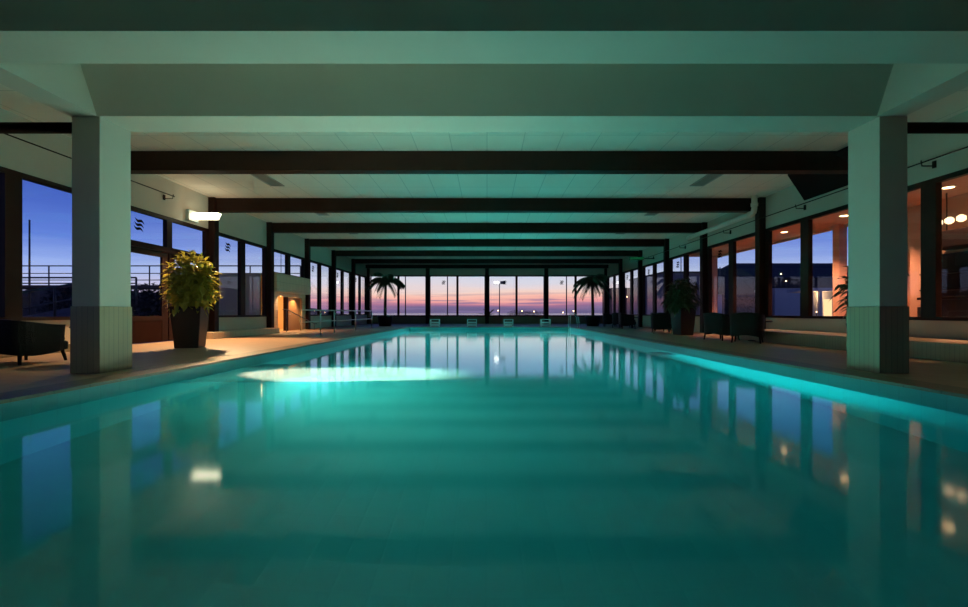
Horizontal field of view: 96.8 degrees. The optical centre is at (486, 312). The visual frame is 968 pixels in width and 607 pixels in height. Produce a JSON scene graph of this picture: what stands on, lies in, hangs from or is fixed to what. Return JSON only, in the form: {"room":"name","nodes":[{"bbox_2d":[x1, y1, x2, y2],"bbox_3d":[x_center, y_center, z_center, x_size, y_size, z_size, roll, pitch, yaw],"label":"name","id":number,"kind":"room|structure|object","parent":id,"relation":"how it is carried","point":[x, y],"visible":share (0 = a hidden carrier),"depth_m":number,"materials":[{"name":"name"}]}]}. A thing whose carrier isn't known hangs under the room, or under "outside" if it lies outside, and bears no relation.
{"room":"indoor swimming pool","nodes":[
{"label":"indoor swimming pool","id":0,"kind":"room"},
{"bbox_2d":[0,108,366,342],"bbox_3d":[-9.050,-1.488,14.495,0.180,4.575,35.790,0,0,0],"label":"wall","id":1,"kind":"structure","parent":0,"point":[18,155],"depth_m":11.95,"materials":[{"name":"paint"}]},
{"bbox_2d":[0,166,71,320],"bbox_3d":[-9.000,-1.275,8.465,0.160,2.850,3.410,0,0,0],"label":"window","id":2,"kind":"structure","parent":1,"relation":"in","point":[10,180],"depth_m":8.10,"materials":[{"name":"brown paint"}]},
{"bbox_2d":[5,134,174,199],"bbox_3d":[-8.813,-3.206,8.475,0.294,0.152,6.950,0,0,0],"label":"rail","id":3,"kind":"object","parent":1,"relation":"attached to","point":[164,198],"visible":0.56,"depth_m":8.79,"materials":[{"name":"metal"}]},
{"bbox_2d":[131,206,208,343],"bbox_3d":[-8.989,-0.950,12.115,0.182,3.500,3.410,0,0,0],"label":"door","id":4,"kind":"structure","parent":1,"relation":"in","point":[145,329],"depth_m":11.87,"materials":[{"name":"brown paint"}]},
{"bbox_2d":[186,209,220,222],"bbox_3d":[-8.535,-2.930,13.000,0.910,0.320,0.440,0,0,0],"label":"lamp","id":5,"kind":"object","parent":1,"relation":"attached to","point":[193,216],"visible":1,"depth_m":12.92,"materials":[{"name":"white plastic"}]},
{"bbox_2d":[192,213,220,219],"bbox_3d":[-8.470,-2.920,13.000,0.780,0.180,0.180,0,0,0],"label":"diffuser","id":6,"kind":"object","parent":5,"relation":"attached to","point":[195,216],"depth_m":12.93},
{"bbox_2d":[208,197,218,331],"bbox_3d":[-8.950,-1.463,13.940,0.380,4.526,0.240,0,0,0],"label":"trim","id":7,"kind":"structure","parent":1,"relation":"attached to","point":[213,225],"depth_m":13.82,"materials":[{"name":"brown paint"}]},
{"bbox_2d":[219,232,266,316],"bbox_3d":[-9.000,-1.275,15.765,0.160,2.850,3.410,0,0,0],"label":"window","id":8,"kind":"structure","parent":1,"relation":"in","point":[241,242],"depth_m":15.79,"materials":[{"name":"brown paint"}]},
{"bbox_2d":[206,328,279,338],"bbox_3d":[-8.690,0.700,15.335,0.540,0.200,4.270,0,0,0],"label":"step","id":9,"kind":"structure","parent":1,"relation":"attached to","point":[243,332],"depth_m":14.74,"materials":[{"name":"stone"}]},
{"bbox_2d":[266,222,273,327],"bbox_3d":[-8.950,-1.446,17.590,0.380,4.493,0.240,0,0,0],"label":"trim","id":10,"kind":"structure","parent":1,"relation":"attached to","point":[269,225],"depth_m":17.47,"materials":[{"name":"brown paint"}]},
{"bbox_2d":[274,249,304,277],"bbox_3d":[-9.000,-2.180,19.415,0.160,1.040,3.410,0,0,0],"label":"window","id":11,"kind":"structure","parent":1,"relation":"in","point":[288,256],"depth_m":19.46,"materials":[{"name":"brown paint"}]},
{"bbox_2d":[305,239,310,328],"bbox_3d":[-8.950,-1.430,21.240,0.380,4.459,0.240,0,0,0],"label":"trim","id":12,"kind":"structure","parent":1,"relation":"attached to","point":[307,241],"depth_m":21.12,"materials":[{"name":"brown paint"}]},
{"bbox_2d":[311,260,331,315],"bbox_3d":[-9.000,-1.275,23.065,0.160,2.850,3.410,0,0,0],"label":"window","id":13,"kind":"structure","parent":1,"relation":"in","point":[319,264],"depth_m":23.09,"materials":[{"name":"brown paint"}]},
{"bbox_2d":[328,250,335,326],"bbox_3d":[-8.950,-1.413,24.890,0.380,4.426,0.240,0,0,0],"label":"trim","id":14,"kind":"structure","parent":1,"relation":"attached to","point":[333,252],"depth_m":24.77,"materials":[{"name":"brown paint"}]},
{"bbox_2d":[336,268,351,315],"bbox_3d":[-9.000,-1.275,26.715,0.160,2.850,3.410,0,0,0],"label":"window","id":15,"kind":"structure","parent":1,"relation":"in","point":[342,271],"depth_m":26.79,"materials":[{"name":"brown paint"}]},
{"bbox_2d":[351,259,355,324],"bbox_3d":[-8.950,-1.396,28.540,0.380,4.392,0.240,0,0,0],"label":"trim","id":16,"kind":"structure","parent":1,"relation":"attached to","point":[353,264],"depth_m":28.42,"materials":[{"name":"brown paint"}]},
{"bbox_2d":[356,274,366,314],"bbox_3d":[-9.000,-1.275,30.365,0.160,2.850,3.410,0,0,0],"label":"window","id":17,"kind":"structure","parent":1,"relation":"in","point":[358,275],"depth_m":30.39,"materials":[{"name":"brown paint"}]},
{"bbox_2d":[219,273,290,330],"bbox_3d":[-10.360,-0.350,19.450,2.480,2.500,4.300,0,0,0],"label":"wall","id":18,"kind":"structure","parent":0,"point":[228,304],"depth_m":17.30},
{"bbox_2d":[377,316,392,325],"bbox_3d":[-6.300,0.490,26.600,0.960,0.620,0.960,0,0,0],"label":"pot","id":19,"kind":"object","parent":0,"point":[383,320],"depth_m":26.25,"materials":[{"name":"ceramic"}]},
{"bbox_2d":[0,84,967,264],"bbox_3d":[0.000,-3.817,14.420,18.500,0.516,36.040,0,0,0],"label":"ceiling","id":20,"kind":"structure","parent":0,"point":[209,185],"depth_m":12.15,"materials":[{"name":"paint"}]},
{"bbox_2d":[251,174,283,185],"bbox_3d":[-6.150,-3.732,12.040,0.400,0.020,1.200,0,0,0],"label":"ceiling vent","id":21,"kind":"object","parent":20,"relation":"in","point":[265,178],"visible":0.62,"depth_m":12.01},
{"bbox_2d":[0,0,967,63],"bbox_3d":[0.000,-3.191,4.240,10.340,1.162,1.496,0,0,0],"label":"concrete beam","id":22,"kind":"structure","parent":20,"relation":"attached to","point":[31,31],"depth_m":3.99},
{"bbox_2d":[217,198,750,212],"bbox_3d":[0.000,-3.517,14.075,17.900,0.414,0.290,0,0,0],"label":"ceiling beam","id":23,"kind":"structure","parent":20,"relation":"attached to","point":[224,205],"depth_m":13.93,"materials":[{"name":"brown paint"}]},
{"bbox_2d":[273,223,700,232],"bbox_3d":[0.000,-3.500,17.725,17.900,0.380,0.290,0,0,0],"label":"ceiling beam","id":24,"kind":"structure","parent":20,"relation":"attached to","point":[277,227],"depth_m":17.58,"materials":[{"name":"brown paint"}]},
{"bbox_2d":[310,239,663,246],"bbox_3d":[0.000,-3.483,21.375,17.900,0.347,0.290,0,0,0],"label":"ceiling beam","id":25,"kind":"structure","parent":20,"relation":"attached to","point":[313,242],"depth_m":21.23,"materials":[{"name":"brown paint"}]},
{"bbox_2d":[336,250,637,255],"bbox_3d":[0.000,-3.467,25.025,17.900,0.313,0.290,0,0,0],"label":"ceiling beam","id":26,"kind":"structure","parent":20,"relation":"attached to","point":[338,252],"depth_m":24.88,"materials":[{"name":"brown paint"}]},
{"bbox_2d":[355,259,618,263],"bbox_3d":[0.000,-3.450,28.675,17.900,0.280,0.290,0,0,0],"label":"ceiling beam","id":27,"kind":"structure","parent":20,"relation":"attached to","point":[357,261],"depth_m":28.53,"materials":[{"name":"brown paint"}]},
{"bbox_2d":[366,265,607,267],"bbox_3d":[0.000,-3.435,31.810,17.900,0.250,0.280,0,0,0],"label":"ceiling beam","id":28,"kind":"structure","parent":20,"relation":"attached to","point":[367,266],"depth_m":31.67,"materials":[{"name":"brown paint"}]},
{"bbox_2d":[131,151,847,173],"bbox_3d":[0.000,-3.535,10.115,17.900,0.450,0.290,0,0,0],"label":"ceiling beam","id":29,"kind":"structure","parent":20,"relation":"attached to","point":[142,162],"depth_m":9.97,"materials":[{"name":"brown paint"}]},
{"bbox_2d":[690,174,722,185],"bbox_3d":[6.150,-3.732,12.040,0.400,0.020,1.200,0,0,0],"label":"ceiling vent","id":30,"kind":"object","parent":20,"relation":"in","point":[708,178],"visible":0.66,"depth_m":12.01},
{"bbox_2d":[686,195,757,239],"bbox_3d":[8.520,-3.410,15.898,0.210,0.670,4.605,0,0,0],"label":"pipe","id":31,"kind":"object","parent":20,"relation":"attached to","point":[754,199],"visible":1,"depth_m":14.72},
{"bbox_2d":[788,146,847,200],"bbox_3d":[8.485,-3.440,10.750,0.890,0.560,2.700,0,0,0],"label":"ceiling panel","id":32,"kind":"object","parent":20,"relation":"attached to","point":[809,186],"visible":0.43,"depth_m":11.13,"materials":[{"name":"black"}]},
{"bbox_2d":[0,324,967,392],"bbox_3d":[0.000,0.950,14.520,18.500,0.300,35.840,0,0,0],"label":"floor","id":33,"kind":"structure","parent":0,"point":[46,369],"depth_m":8.71,"materials":[{"name":"beige tile"}]},
{"bbox_2d":[0,319,67,364],"bbox_3d":[-7.501,0.447,6.926,0.873,0.711,0.825,0,0,3],"label":"wicker armchair","id":34,"kind":"object","parent":33,"relation":"on","point":[19,339],"visible":1,"depth_m":6.69,"materials":[{"name":"wicker"}]},
{"bbox_2d":[70,116,131,372],"bbox_3d":[-5.320,-0.905,5.950,0.394,3.410,0.524,0,0,0],"label":"concrete pillar","id":35,"kind":"structure","parent":33,"relation":"on","point":[101,309],"depth_m":5.71,"materials":[{"name":"green concrete"}]},
{"bbox_2d":[0,122,71,133],"bbox_3d":[-7.246,-2.560,5.950,3.408,0.146,0.150,0,0,0],"label":"ceiling beam","id":36,"kind":"structure","parent":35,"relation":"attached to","point":[5,127],"depth_m":5.89,"materials":[{"name":"brown paint"}]},
{"bbox_2d":[0,64,96,116],"bbox_3d":[-5.405,-3.191,1.405,0.469,1.162,9.590,0,0,0],"label":"concrete beam","id":37,"kind":"structure","parent":35,"relation":"on","point":[63,88],"depth_m":5.19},
{"bbox_2d":[80,64,893,131],"bbox_3d":[0.000,-3.191,5.950,10.340,1.162,1.476,0,0,0],"label":"concrete beam","id":38,"kind":"structure","parent":35,"relation":"on","point":[133,97],"depth_m":5.61,"materials":[{"name":"concrete"}]},
{"bbox_2d":[157,249,222,347],"bbox_3d":[-6.868,-0.344,10.003,1.338,2.289,1.068,0,0,-13],"label":"potted plant","id":39,"kind":"object","parent":33,"relation":"on","point":[189,310],"visible":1,"depth_m":9.78,"materials":[{"name":"green plant"}]},
{"bbox_2d":[274,273,310,329],"bbox_3d":[-8.910,-0.430,19.415,0.500,2.460,3.410,0,0,0],"label":"wall niche","id":40,"kind":"object","parent":33,"relation":"on","point":[285,285],"visible":0.69,"depth_m":19.15,"materials":[{"name":"beige paint"}]},
{"bbox_2d":[283,297,299,330],"bbox_3d":[-9.044,0.040,20.000,0.172,1.520,1.460,0,0,0],"label":"door","id":41,"kind":"structure","parent":40,"relation":"attached to","point":[292,304],"depth_m":19.84,"materials":[{"name":"orange wood"}]},
{"bbox_2d":[302,309,371,334],"bbox_3d":[-6.000,0.340,18.224,0.100,0.921,8.449,0,0,0],"label":"steel railing","id":42,"kind":"object","parent":33,"relation":"on","point":[355,319],"visible":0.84,"depth_m":16.88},
{"bbox_2d":[367,272,405,325],"bbox_3d":[-6.204,-0.833,26.615,2.154,3.266,1.961,0,0,-34],"label":"potted palm","id":43,"kind":"object","parent":33,"relation":"on","point":[384,281],"visible":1,"depth_m":26.31,"materials":[{"name":"plant"}]},
{"bbox_2d":[0,328,967,421],"bbox_3d":[0.110,0.915,11.500,9.480,0.170,26.600,0,0,0],"label":"pool border","id":44,"kind":"object","parent":33,"relation":"in","point":[11,410],"visible":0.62,"depth_m":5.73,"materials":[{"name":"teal tile"}]},
{"bbox_2d":[0,327,967,403],"bbox_3d":[0.110,0.813,11.500,9.920,0.034,27.040,0,0,0],"label":"pool edge","id":45,"kind":"structure","parent":44,"relation":"on","point":[17,395],"depth_m":6.01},
{"bbox_2d":[572,274,611,325],"bbox_3d":[6.433,-0.817,26.596,2.262,3.234,2.342,0,0,0],"label":"potted palm","id":46,"kind":"object","parent":33,"relation":"on","point":[591,282],"visible":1,"depth_m":26.31,"materials":[{"name":"plant"}]},
{"bbox_2d":[618,313,635,328],"bbox_3d":[7.078,0.394,21.802,0.764,0.820,0.808,0,0,4],"label":"wicker armchair","id":47,"kind":"object","parent":33,"relation":"on","point":[623,319],"visible":0.97,"depth_m":21.43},
{"bbox_2d":[650,313,671,333],"bbox_3d":[6.879,0.394,17.006,0.764,0.820,0.808,0,0,16],"label":"wicker armchair","id":48,"kind":"object","parent":33,"relation":"on","point":[658,322],"visible":0.89,"depth_m":16.65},
{"bbox_2d":[661,278,702,334],"bbox_3d":[7.161,-0.248,15.747,1.592,2.096,1.274,0,0,-32],"label":"potted plant","id":49,"kind":"object","parent":33,"relation":"on","point":[682,309],"visible":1,"depth_m":15.45,"materials":[{"name":"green plant"}]},
{"bbox_2d":[703,312,739,340],"bbox_3d":[6.929,0.394,12.743,0.764,0.820,0.808,0,0,-19],"label":"wicker armchair","id":50,"kind":"object","parent":33,"relation":"on","point":[717,323],"visible":0.84,"depth_m":12.45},
{"bbox_2d":[703,312,729,335],"bbox_3d":[6.886,0.318,12.728,0.672,0.668,0.808,0,0,-19],"label":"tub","id":51,"kind":"object","parent":50,"relation":"in","point":[717,323],"depth_m":12.44,"materials":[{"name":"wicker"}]},
{"bbox_2d":[729,312,764,343],"bbox_3d":[7.037,0.394,11.632,0.808,0.820,0.764,0,0,37],"label":"wicker armchair","id":52,"kind":"object","parent":33,"relation":"on","point":[744,323],"visible":1,"depth_m":11.32,"materials":[{"name":"wicker"}]},
{"bbox_2d":[828,266,909,327],"bbox_3d":[7.515,-0.183,8.409,1.344,1.967,1.180,0,0,-23],"label":"potted plant","id":53,"kind":"object","parent":33,"relation":"on","point":[843,287],"visible":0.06,"depth_m":8.61,"materials":[{"name":"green plant"}]},
{"bbox_2d":[847,116,908,372],"bbox_3d":[5.390,-0.905,5.950,0.394,3.410,0.524,0,0,0],"label":"concrete pillar","id":54,"kind":"structure","parent":33,"relation":"on","point":[877,309],"depth_m":5.72,"materials":[{"name":"green concrete"}]},
{"bbox_2d":[847,64,967,131],"bbox_3d":[5.405,-3.191,1.405,0.469,1.162,9.590,0,0,0],"label":"concrete beam","id":55,"kind":"structure","parent":54,"relation":"on","point":[910,88],"depth_m":5.21,"materials":[{"name":"concrete"}]},
{"bbox_2d":[907,122,967,133],"bbox_3d":[7.246,-2.560,5.950,3.408,0.146,0.150,0,0,0],"label":"beam","id":56,"kind":"structure","parent":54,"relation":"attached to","point":[912,127],"depth_m":5.89,"materials":[{"name":"brown paint"}]},
{"bbox_2d":[370,316,602,323],"bbox_3d":[0.000,0.525,32.230,18.000,0.550,0.200,0,0,0],"label":"wall","id":57,"kind":"structure","parent":0,"point":[396,319],"depth_m":32.13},
{"bbox_2d":[370,275,425,315],"bbox_3d":[-6.630,-1.285,32.180,4.160,3.070,0.120,0,0,0],"label":"window","id":58,"kind":"structure","parent":57,"relation":"in","point":[371,276],"depth_m":32.14,"materials":[{"name":"brown paint"}]},
{"bbox_2d":[426,268,429,323],"bbox_3d":[-4.420,-1.379,32.130,0.280,4.359,0.320,0,0,0],"label":"trim","id":59,"kind":"structure","parent":57,"relation":"attached to","point":[427,269],"depth_m":31.97,"materials":[{"name":"brown paint"}]},
{"bbox_2d":[430,275,484,315],"bbox_3d":[-2.210,-1.285,32.180,4.160,3.070,0.120,0,0,0],"label":"window","id":60,"kind":"structure","parent":57,"relation":"in","point":[456,276],"depth_m":32.14,"materials":[{"name":"brown paint"}]},
{"bbox_2d":[485,268,488,323],"bbox_3d":[0.000,-1.379,32.130,0.280,4.359,0.320,0,0,0],"label":"trim","id":61,"kind":"structure","parent":57,"relation":"attached to","point":[486,269],"depth_m":31.97,"materials":[{"name":"brown paint"}]},
{"bbox_2d":[489,275,543,315],"bbox_3d":[2.210,-1.285,32.180,4.160,3.070,0.120,0,0,0],"label":"window","id":62,"kind":"structure","parent":57,"relation":"in","point":[515,276],"depth_m":32.14,"materials":[{"name":"brown paint"}]},
{"bbox_2d":[544,268,547,323],"bbox_3d":[4.420,-1.379,32.130,0.280,4.359,0.320,0,0,0],"label":"trim","id":63,"kind":"structure","parent":57,"relation":"attached to","point":[545,269],"depth_m":31.97,"materials":[{"name":"brown paint"}]},
{"bbox_2d":[548,275,603,315],"bbox_3d":[6.630,-1.285,32.180,4.160,3.070,0.120,0,0,0],"label":"window","id":64,"kind":"structure","parent":57,"relation":"in","point":[574,276],"depth_m":32.14,"materials":[{"name":"brown paint"}]},
{"bbox_2d":[370,268,603,274],"bbox_3d":[0.000,-3.297,32.230,18.000,0.955,0.200,0,0,0],"label":"wall","id":65,"kind":"structure","parent":0,"point":[385,271],"depth_m":32.13,"materials":[{"name":"paint"}]},
{"bbox_2d":[364,268,369,323],"bbox_3d":[-8.950,-1.379,32.190,0.380,4.359,0.240,0,0,0],"label":"trim","id":66,"kind":"structure","parent":65,"relation":"attached to","point":[368,269],"depth_m":32.07,"materials":[{"name":"brown paint"}]},
{"bbox_2d":[604,268,609,313],"bbox_3d":[8.950,-1.379,32.190,0.380,4.359,0.240,0,0,0],"label":"trim","id":67,"kind":"structure","parent":65,"relation":"attached to","point":[605,269],"depth_m":32.07,"materials":[{"name":"brown paint"}]},
{"bbox_2d":[585,316,600,325],"bbox_3d":[6.550,0.490,26.600,0.960,0.620,0.960,0,0,0],"label":"pot","id":68,"kind":"object","parent":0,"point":[590,320],"depth_m":26.25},
{"bbox_2d":[607,111,967,339],"bbox_3d":[9.050,-1.488,14.495,0.180,4.575,35.790,0,0,0],"label":"wall","id":69,"kind":"structure","parent":0,"point":[923,147],"depth_m":11.35,"materials":[{"name":"paint"}]},
{"bbox_2d":[607,274,617,313],"bbox_3d":[9.000,-1.275,30.365,0.160,2.850,3.410,0,0,0],"label":"window","id":70,"kind":"structure","parent":69,"relation":"in","point":[614,275],"depth_m":30.39,"materials":[{"name":"brown paint"}]},
{"bbox_2d":[618,259,622,324],"bbox_3d":[8.950,-1.396,28.540,0.380,4.392,0.240,0,0,0],"label":"trim","id":71,"kind":"structure","parent":69,"relation":"attached to","point":[620,264],"depth_m":28.42,"materials":[{"name":"brown paint"}]},
{"bbox_2d":[622,268,637,315],"bbox_3d":[9.000,-1.275,26.715,0.160,2.850,3.410,0,0,0],"label":"window","id":72,"kind":"structure","parent":69,"relation":"in","point":[631,271],"depth_m":26.79,"materials":[{"name":"brown paint"}]},
{"bbox_2d":[638,250,645,326],"bbox_3d":[8.950,-1.413,24.890,0.380,4.426,0.240,0,0,0],"label":"trim","id":73,"kind":"structure","parent":69,"relation":"attached to","point":[640,252],"depth_m":24.77,"materials":[{"name":"brown paint"}]},
{"bbox_2d":[642,260,662,315],"bbox_3d":[9.000,-1.275,23.065,0.160,2.850,3.410,0,0,0],"label":"window","id":74,"kind":"structure","parent":69,"relation":"in","point":[654,264],"depth_m":23.09,"materials":[{"name":"brown paint"}]},
{"bbox_2d":[663,239,668,312],"bbox_3d":[8.950,-1.430,21.240,0.380,4.459,0.240,0,0,0],"label":"trim","id":75,"kind":"structure","parent":69,"relation":"attached to","point":[666,241],"depth_m":21.12,"materials":[{"name":"brown paint"}]},
{"bbox_2d":[669,249,699,316],"bbox_3d":[9.000,-1.275,19.415,0.160,2.850,3.410,0,0,0],"label":"window","id":76,"kind":"structure","parent":69,"relation":"in","point":[685,256],"depth_m":19.46,"materials":[{"name":"brown paint"}]},
{"bbox_2d":[700,222,707,332],"bbox_3d":[8.950,-1.446,17.590,0.380,4.493,0.240,0,0,0],"label":"trim","id":77,"kind":"structure","parent":69,"relation":"attached to","point":[704,225],"depth_m":17.47,"materials":[{"name":"brown paint"}]},
{"bbox_2d":[707,232,754,313],"bbox_3d":[9.000,-1.275,15.765,0.160,2.850,3.410,0,0,0],"label":"window","id":78,"kind":"structure","parent":69,"relation":"in","point":[732,242],"depth_m":15.79,"materials":[{"name":"brown paint"}]},
{"bbox_2d":[755,197,765,328],"bbox_3d":[8.950,-1.463,13.940,0.380,4.526,0.240,0,0,0],"label":"trim","id":79,"kind":"structure","parent":69,"relation":"attached to","point":[760,225],"depth_m":13.82,"materials":[{"name":"brown paint"}]},
{"bbox_2d":[636,146,967,261],"bbox_3d":[8.813,-2.976,14.500,0.294,0.152,21.000,0,0,0],"label":"rail","id":80,"kind":"object","parent":69,"relation":"attached to","point":[934,163],"visible":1,"depth_m":11.04,"materials":[{"name":"metal"}]},
{"bbox_2d":[765,204,847,318],"bbox_3d":[9.000,-1.275,12.115,0.160,2.850,3.410,0,0,0],"label":"window","id":81,"kind":"structure","parent":69,"relation":"in","point":[806,223],"depth_m":12.15,"materials":[{"name":"brown paint"}]},
{"bbox_2d":[736,329,967,362],"bbox_3d":[8.290,0.650,4.900,1.340,0.300,16.600,0,0,0],"label":"bench","id":82,"kind":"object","parent":69,"relation":"attached to","point":[952,350],"depth_m":9.17,"materials":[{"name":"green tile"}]},
{"bbox_2d":[907,168,967,320],"bbox_3d":[9.000,-1.275,8.465,0.160,2.850,3.410,0,0,0],"label":"window","id":83,"kind":"structure","parent":69,"relation":"in","point":[931,189],"depth_m":8.63,"materials":[{"name":"brown paint"}]},
{"bbox_2d":[689,175,967,256],"bbox_3d":[10.300,-2.885,11.300,2.200,0.130,20.600,0,0,0],"label":"ceiling","id":84,"kind":"structure","parent":0,"point":[913,197],"depth_m":13.25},
{"bbox_2d":[942,193,967,249],"bbox_3d":[10.800,-2.210,9.200,0.700,1.420,2.200,0,0,0],"label":"pendant lamp","id":85,"kind":"object","parent":84,"relation":"hanging from","point":[954,239],"visible":0.66,"depth_m":9.70,"materials":[{"name":"glass"}]},
{"bbox_2d":[942,227,967,249],"bbox_3d":[10.800,-1.690,9.200,0.700,0.380,2.200,0,0,0],"label":"hood","id":86,"kind":"object","parent":85,"relation":"attached to","point":[954,239],"depth_m":9.63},
{"bbox_2d":[715,193,967,316],"bbox_3d":[10.300,-1.010,11.250,2.200,3.620,20.700,0,0,0],"label":"wall","id":87,"kind":"structure","parent":0,"point":[957,205],"depth_m":11.31,"materials":[{"name":"paint"}]},
{"bbox_3d":[10.300,0.960,11.300,2.200,0.320,20.600,0,0,0],"label":"floor","id":88,"kind":"structure","parent":0,"visible":0},
{"bbox_2d":[712,256,717,312],"bbox_3d":[11.280,-1.010,21.400,0.260,3.620,0.260,0,0,0],"label":"post","id":89,"kind":"object","parent":88,"relation":"on","point":[714,260],"visible":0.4,"depth_m":21.27,"materials":[{"name":"paint"}]},
{"bbox_2d":[833,224,846,315],"bbox_3d":[11.280,-1.010,13.750,0.260,3.620,0.260,0,0,0],"label":"post","id":90,"kind":"object","parent":88,"relation":"on","point":[839,231],"visible":0.52,"depth_m":13.62,"materials":[{"name":"paint"}]},
{"bbox_2d":[917,251,967,316],"bbox_3d":[11.080,-0.325,8.850,0.360,2.250,4.100,0,0,0],"label":"bar","id":91,"kind":"object","parent":88,"relation":"on","point":[954,265],"visible":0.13,"depth_m":10.28,"materials":[{"name":"brown paint"}]},
{"bbox_2d":[919,270,967,275],"bbox_3d":[11.080,-0.965,8.850,0.240,0.030,4.100,0,0,0],"label":"shelf","id":92,"kind":"object","parent":91,"relation":"attached to","point":[949,272],"depth_m":10.26,"materials":[{"name":"brown paint"}]},
{"bbox_2d":[919,288,967,290],"bbox_3d":[11.080,-0.565,8.850,0.240,0.030,4.100,0,0,0],"label":"shelf","id":93,"kind":"object","parent":91,"relation":"attached to","point":[943,289],"depth_m":10.15,"materials":[{"name":"brown paint"}]},
{"bbox_2d":[917,296,967,316],"bbox_3d":[10.420,0.220,7.700,0.760,1.160,4.700,0,0,0],"label":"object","id":94,"kind":"structure","parent":88,"relation":"on","point":[952,306],"depth_m":9.29,"materials":[{"name":"brown paint"}]},
{"bbox_2d":[917,296,967,299],"bbox_3d":[10.420,-0.330,7.700,0.760,0.060,4.700,0,0,0],"label":"countertop","id":95,"kind":"structure","parent":94,"relation":"on","point":[949,297],"depth_m":9.23,"materials":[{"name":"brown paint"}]},
{"bbox_3d":[0.110,1.875,11.500,9.480,1.750,26.600,0,0,0],"label":"basin","id":96,"kind":"object","parent":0,"visible":0},
{"bbox_2d":[0,330,967,606],"bbox_3d":[0.110,1.775,11.500,9.100,1.570,26.220,0,0,0],"label":"pool water","id":97,"kind":"object","parent":96,"relation":"in","point":[411,468],"visible":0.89,"depth_m":2.40,"materials":[{"name":"liquid"}]},
{"label":"outside","id":98,"kind":"structure","parent":0,"visible":0},
{"bbox_2d":[344,313,601,314],"bbox_3d":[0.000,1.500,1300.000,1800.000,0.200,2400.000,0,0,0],"label":"sea","id":99,"kind":"structure","parent":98,"point":[344,313],"depth_m":1205.25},
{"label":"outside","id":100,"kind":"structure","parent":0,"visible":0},
{"bbox_2d":[22,277,136,304],"bbox_3d":[-15.700,-0.790,15.200,6.660,0.980,0.060,0,0,0],"label":"terrace railing","id":101,"kind":"object","parent":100,"point":[135,283],"visible":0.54,"depth_m":15.17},
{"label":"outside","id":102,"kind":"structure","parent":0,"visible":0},
{"bbox_3d":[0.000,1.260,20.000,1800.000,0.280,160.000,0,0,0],"label":"ground","id":103,"kind":"structure","parent":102,"visible":0},
{"bbox_2d":[28,220,30,314],"bbox_3d":[-25.535,-2.040,24.000,0.095,6.320,0.100,0,0,0],"label":"mast","id":104,"kind":"object","parent":103,"relation":"on","point":[29,221],"visible":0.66,"depth_m":23.97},
{"bbox_2d":[23,308,69,316],"bbox_3d":[-13.600,0.460,11.700,1.800,1.320,6.600,0,0,0],"label":"ramp","id":105,"kind":"object","parent":103,"relation":"on","point":[65,312],"depth_m":13.74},
{"bbox_2d":[22,283,71,316],"bbox_3d":[-12.600,-0.055,11.550,0.060,2.349,5.960,0,0,0],"label":"terrace railing","id":106,"kind":"object","parent":103,"relation":"on","point":[54,302],"visible":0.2,"depth_m":12.51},
{"bbox_2d":[30,287,71,313],"bbox_3d":[-18.246,-0.013,19.044,2.548,2.266,2.497,0,0,-4],"label":"tree","id":107,"kind":"object","parent":103,"relation":"on","point":[59,305],"visible":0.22,"depth_m":18.36,"materials":[{"name":"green plant"}]},
{"bbox_2d":[22,285,159,308],"bbox_3d":[-19.750,-0.140,22.400,20.500,2.520,1.600,0,0,0],"label":"block","id":108,"kind":"object","parent":103,"relation":"on","point":[24,287],"visible":0.1,"depth_m":21.60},
{"bbox_2d":[22,265,300,284],"bbox_3d":[-19.750,-1.915,21.900,20.560,1.030,0.060,0,0,0],"label":"terrace railing","id":109,"kind":"object","parent":108,"relation":"on","point":[48,273],"visible":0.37,"depth_m":21.88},
{"bbox_2d":[131,282,159,315],"bbox_3d":[-21.917,-0.434,27.911,3.456,3.109,3.436,0,0,-6],"label":"tree","id":110,"kind":"object","parent":103,"relation":"on","point":[144,302],"visible":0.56,"depth_m":27.49,"materials":[{"name":"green plant"}]},
{"bbox_2d":[22,290,339,316],"bbox_3d":[-58.197,-1.274,63.550,79.653,4.949,11.780,0,0,0],"label":"hillside","id":111,"kind":"structure","parent":103,"relation":"on","point":[35,295],"depth_m":59.77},
{"bbox_2d":[610,288,629,313],"bbox_3d":[18.492,-1.106,58.500,3.779,4.451,3.200,0,0,0],"label":"building","id":112,"kind":"structure","parent":103,"relation":"on","point":[627,290],"depth_m":57.01,"materials":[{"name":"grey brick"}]},
{"bbox_2d":[629,271,699,314],"bbox_3d":[19.633,-1.468,47.000,4.888,5.177,10.200,0,0,0],"label":"building","id":113,"kind":"structure","parent":103,"relation":"on","point":[694,276],"depth_m":43.60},
{"bbox_2d":[718,287,726,312],"bbox_3d":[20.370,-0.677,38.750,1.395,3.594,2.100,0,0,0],"label":"building","id":114,"kind":"structure","parent":103,"relation":"on","point":[720,291],"depth_m":38.00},
{"bbox_2d":[718,268,754,313],"bbox_3d":[29.767,-2.289,55.000,4.088,6.818,10.600,0,0,0],"label":"building","id":115,"kind":"structure","parent":103,"relation":"on","point":[742,287],"depth_m":51.48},
{"bbox_2d":[726,293,754,314],"bbox_3d":[17.880,-0.141,29.804,2.603,2.521,2.476,0,0,11],"label":"tree","id":116,"kind":"object","parent":103,"relation":"on","point":[741,300],"visible":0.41,"depth_m":29.52,"materials":[{"name":"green plant"}]},
{"bbox_2d":[753,287,799,315],"bbox_3d":[36.340,-1.027,54.000,3.223,4.293,4.200,0,0,0],"label":"building","id":117,"kind":"structure","parent":103,"relation":"on","point":[784,303],"depth_m":51.99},
{"bbox_2d":[723,263,847,299],"bbox_3d":[52.800,-3.891,77.000,23.316,10.022,22.600,0,0,0],"label":"building","id":118,"kind":"structure","parent":103,"relation":"on","point":[783,274],"depth_m":68.56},
{"bbox_2d":[787,288,847,315],"bbox_3d":[31.814,-0.603,41.450,3.535,3.446,3.300,0,0,0],"label":"kiosk","id":119,"kind":"object","parent":103,"relation":"on","point":[821,296],"visible":0.48,"depth_m":40.97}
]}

